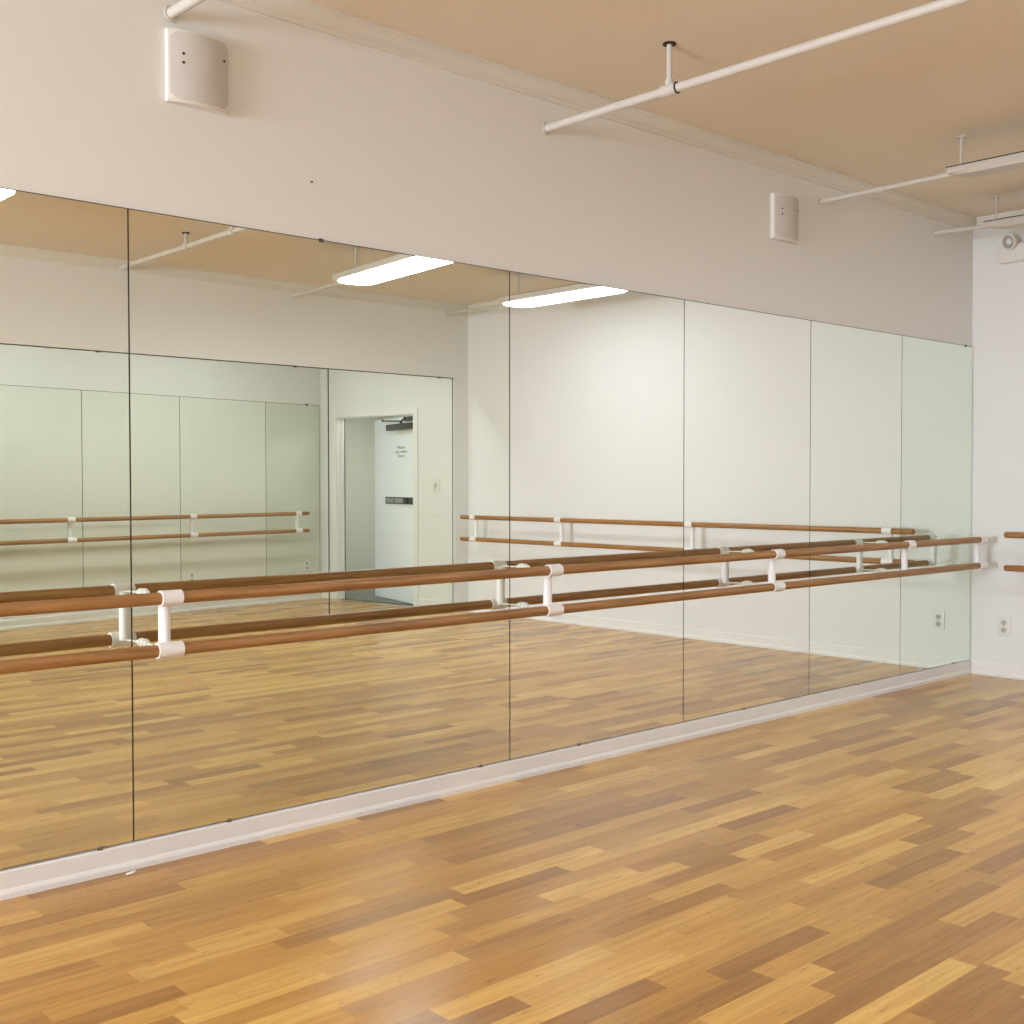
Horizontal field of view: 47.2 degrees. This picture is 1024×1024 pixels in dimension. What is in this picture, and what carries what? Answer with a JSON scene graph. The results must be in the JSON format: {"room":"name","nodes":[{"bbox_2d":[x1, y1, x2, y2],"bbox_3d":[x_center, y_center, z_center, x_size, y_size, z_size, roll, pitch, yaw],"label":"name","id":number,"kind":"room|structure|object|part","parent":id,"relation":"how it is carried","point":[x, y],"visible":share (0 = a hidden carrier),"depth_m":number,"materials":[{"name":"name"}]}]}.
{"room":"exercise studio","nodes":[
{"label":"exercise studio","id":0,"kind":"room"},
{"bbox_2d":[0,0,972,870],"bbox_3d":[-2.091,-0.385,4.229,15.842,3.660,0.100,-1,2,-42],"label":"wall","id":1,"kind":"structure","parent":0,"point":[399,154],"depth_m":5.64,"materials":[{"name":"white paint"}]},
{"bbox_2d":[0,187,132,869],"bbox_3d":[-2.267,0.080,4.001,2.019,2.536,0.014,-1,2,-42],"label":"mirror panel","id":2,"kind":"object","parent":1,"relation":"attached to","point":[66,784],"visible":1,"depth_m":4.50,"materials":[{"name":"silver mirror"}]},
{"bbox_2d":[164,27,229,115],"bbox_3d":[-1.283,-1.811,4.822,0.276,0.292,0.065,-1,2,-42],"label":"wall speaker","id":3,"kind":"object","parent":1,"relation":"attached to","point":[197,65],"visible":1,"depth_m":4.78},
{"bbox_2d":[127,208,508,840],"bbox_3d":[-0.768,0.042,5.374,2.047,2.540,0.014,-1,2,-42],"label":"mirror panel","id":4,"kind":"object","parent":1,"relation":"attached to","point":[302,409],"visible":1,"depth_m":5.24,"materials":[{"name":"silver mirror"}]},
{"bbox_2d":[0,660,970,900],"bbox_3d":[-2.047,1.393,4.228,15.642,0.104,0.026,-1,2,-42],"label":"baseboard","id":5,"kind":"structure","parent":1,"relation":"attached to","point":[64,871],"depth_m":5.59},
{"bbox_2d":[0,535,988,673],"bbox_3d":[0.430,0.390,6.311,8.745,0.265,0.246,-1,2,-42],"label":"ballet barre","id":6,"kind":"object","parent":1,"relation":"attached to","point":[165,648],"visible":1,"depth_m":5.35,"materials":[{"name":"brown wood"}]},
{"bbox_3d":[0.492,0.291,6.241,8.745,0.049,0.049,-1,2,-42],"label":"wooden rail","id":7,"kind":"part","parent":6,"relation":"part of","materials":[{"name":"brown wood"}]},
{"bbox_2d":[216,0,976,230],"bbox_3d":[-2.044,-2.165,4.130,15.642,0.096,0.045,-1,2,-42],"label":"trim","id":8,"kind":"structure","parent":1,"relation":"attached to","point":[302,13],"depth_m":6.19,"materials":[{"name":"white paint"}]},
{"bbox_2d":[509,271,683,759],"bbox_3d":[0.506,0.013,6.541,1.409,2.536,0.014,-1,2,-42],"label":"mirror panel","id":9,"kind":"object","parent":1,"relation":"attached to","point":[596,372],"visible":1,"depth_m":6.48,"materials":[{"name":"silver mirror"}]},
{"bbox_2d":[683,299,810,721],"bbox_3d":[1.517,-0.011,7.468,1.334,2.536,0.014,-1,2,-42],"label":"mirror panel","id":10,"kind":"object","parent":1,"relation":"attached to","point":[746,465],"visible":1,"depth_m":7.42,"materials":[{"name":"silver mirror"}]},
{"bbox_2d":[770,193,798,243],"bbox_3d":[1.791,-1.912,7.637,0.276,0.292,0.065,-1,2,-42],"label":"wall speaker","id":11,"kind":"object","parent":1,"relation":"attached to","point":[784,208],"visible":1,"depth_m":7.58},
{"bbox_2d":[808,320,901,694],"bbox_3d":[2.450,-0.034,8.322,1.197,2.536,0.014,-1,2,-42],"label":"mirror panel","id":12,"kind":"object","parent":1,"relation":"attached to","point":[856,373],"visible":1,"depth_m":8.29,"materials":[{"name":"silver mirror"}]},
{"bbox_2d":[819,173,951,204],"bbox_3d":[2.402,-2.092,7.583,0.040,0.040,0.964,-1,2,-41],"label":"conduit","id":13,"kind":"object","parent":1,"relation":"attached to","point":[943,175],"visible":0.99,"depth_m":7.57,"materials":[{"name":"white metal"}]},
{"bbox_2d":[900,335,972,674],"bbox_3d":[3.300,-0.057,9.101,1.110,2.540,0.014,-1,2,-42],"label":"mirror panel","id":14,"kind":"object","parent":1,"relation":"attached to","point":[936,407],"visible":1,"depth_m":9.07,"materials":[{"name":"silver mirror"}]},
{"bbox_2d":[933,225,986,235],"bbox_3d":[3.383,-2.133,8.851,0.043,0.049,0.420,-1,2,-42],"label":"conduit","id":15,"kind":"object","parent":1,"relation":"attached to","point":[959,229],"visible":1,"depth_m":8.84,"materials":[{"name":"white metal"}]},
{"bbox_2d":[0,674,1023,1023],"bbox_3d":[0.907,1.574,1.008,15.842,0.100,8.970,-1,2,-42],"label":"floor","id":16,"kind":"structure","parent":0,"point":[861,861],"depth_m":4.33,"materials":[{"name":"brown wood"}]},
{"bbox_2d":[304,0,1023,216],"bbox_3d":[0.937,-2.184,0.876,15.842,0.100,9.070,-1,2,-42],"label":"ceiling","id":17,"kind":"structure","parent":0,"point":[890,105],"depth_m":5.94,"materials":[{"name":"beige paint"}]},
{"bbox_2d":[163,0,204,21],"bbox_3d":[0.879,-2.057,2.576,6.301,0.239,0.064,1,2,44],"label":"ceiling pipe","id":18,"kind":"object","parent":17,"relation":"hanging from","point":[171,13],"visible":1,"depth_m":4.70,"materials":[{"name":"white metal"}]},
{"bbox_2d":[542,0,973,134],"bbox_3d":[2.471,-2.077,4.035,6.306,0.276,0.064,1,2,43],"label":"ceiling pipe","id":19,"kind":"object","parent":17,"relation":"hanging from","point":[671,88],"visible":1,"depth_m":5.33,"materials":[{"name":"white metal"}]},
{"bbox_3d":[0.757,-2.160,5.646,0.026,0.180,0.027,-1,2,-42],"label":"hanger rod","id":20,"kind":"part","parent":19,"relation":"part of","materials":[{"name":"white metal"}]},
{"bbox_3d":[0.757,-2.251,5.644,0.064,0.007,0.064,-1,2,-42],"label":"ceiling plate","id":21,"kind":"part","parent":19,"relation":"part of","materials":[{"name":"black metal"}]},
{"bbox_2d":[946,135,1023,176],"bbox_3d":[3.229,-2.156,6.635,0.144,0.252,1.568,-1,2,-42],"label":"strip light","id":22,"kind":"object","parent":17,"relation":"hanging from","point":[1011,161],"visible":1,"depth_m":7.01,"materials":[{"name":"white metal"}]},
{"bbox_3d":[2.743,-2.198,7.164,0.016,0.187,0.016,-1,2,-42],"label":"stem","id":23,"kind":"part","parent":22,"relation":"part of","materials":[{"name":"white metal"}]},
{"bbox_2d":[952,154,1023,176],"bbox_3d":[3.229,-2.062,6.637,0.144,0.064,1.560,-1,2,-42],"label":"diffuser","id":24,"kind":"object","parent":22,"relation":"attached to","point":[1006,162],"depth_m":6.99,"materials":[{"name":"plastic"}]},
{"bbox_2d":[983,195,1023,228],"bbox_3d":[4.059,-2.194,8.127,0.144,0.252,1.568,-1,2,-42],"label":"strip light","id":25,"kind":"object","parent":17,"relation":"hanging from","point":[1012,222],"visible":1,"depth_m":8.56,"materials":[{"name":"white metal"}]},
{"bbox_3d":[3.572,-2.237,8.656,0.016,0.187,0.016,-1,2,-42],"label":"stem","id":26,"kind":"part","parent":25,"relation":"part of","materials":[{"name":"white metal"}]},
{"bbox_2d":[969,224,1023,668],"bbox_3d":[5.870,-0.468,7.190,0.100,3.660,6.290,-1,2,-42],"label":"wall","id":27,"kind":"structure","parent":0,"point":[997,488],"depth_m":9.31,"materials":[{"name":"white paint"}]},
{"bbox_2d":[971,661,1023,679],"bbox_3d":[5.835,1.311,7.182,0.026,0.104,6.262,-1,2,-42],"label":"baseboard","id":28,"kind":"structure","parent":27,"relation":"attached to","point":[978,667],"depth_m":9.32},
{"bbox_2d":[976,209,1023,229],"bbox_3d":[5.815,-2.248,7.096,0.045,0.096,6.198,-1,2,-42],"label":"trim","id":29,"kind":"structure","parent":27,"relation":"attached to","point":[981,219],"depth_m":9.24,"materials":[{"name":"white paint"}]},
{"bbox_2d":[997,616,1010,635],"bbox_3d":[3.897,0.906,9.295,0.014,0.152,0.104,-1,2,-42],"label":"wall outlet","id":30,"kind":"object","parent":27,"relation":"attached to","point":[1003,623],"visible":1,"depth_m":9.29,"materials":[{"name":"white plastic"}]},
{"bbox_2d":[998,233,1023,263],"bbox_3d":[3.944,-2.051,9.059,0.157,0.210,0.385,-1,2,-42],"label":"emergency light","id":31,"kind":"object","parent":27,"relation":"attached to","point":[1011,251],"visible":1,"depth_m":9.10,"materials":[{"name":"white plastic"}]},
{"bbox_2d":[1003,532,1023,571],"bbox_3d":[5.824,0.354,6.998,0.256,0.319,5.770,-1,2,-42],"label":"ballet barre","id":32,"kind":"object","parent":27,"relation":"attached to","point":[1014,568],"visible":1,"depth_m":8.98,"materials":[{"name":"brown wood"}]},
{"bbox_3d":[5.753,0.484,6.936,0.049,0.049,5.770,-1,2,-42],"label":"wooden rail","id":33,"kind":"part","parent":32,"relation":"part of","materials":[{"name":"brown wood"}]},
{"bbox_3d":[5.753,0.228,6.929,0.049,0.049,5.770,-1,2,-42],"label":"wooden rail","id":34,"kind":"part","parent":32,"relation":"part of","materials":[{"name":"brown wood"}]}
]}

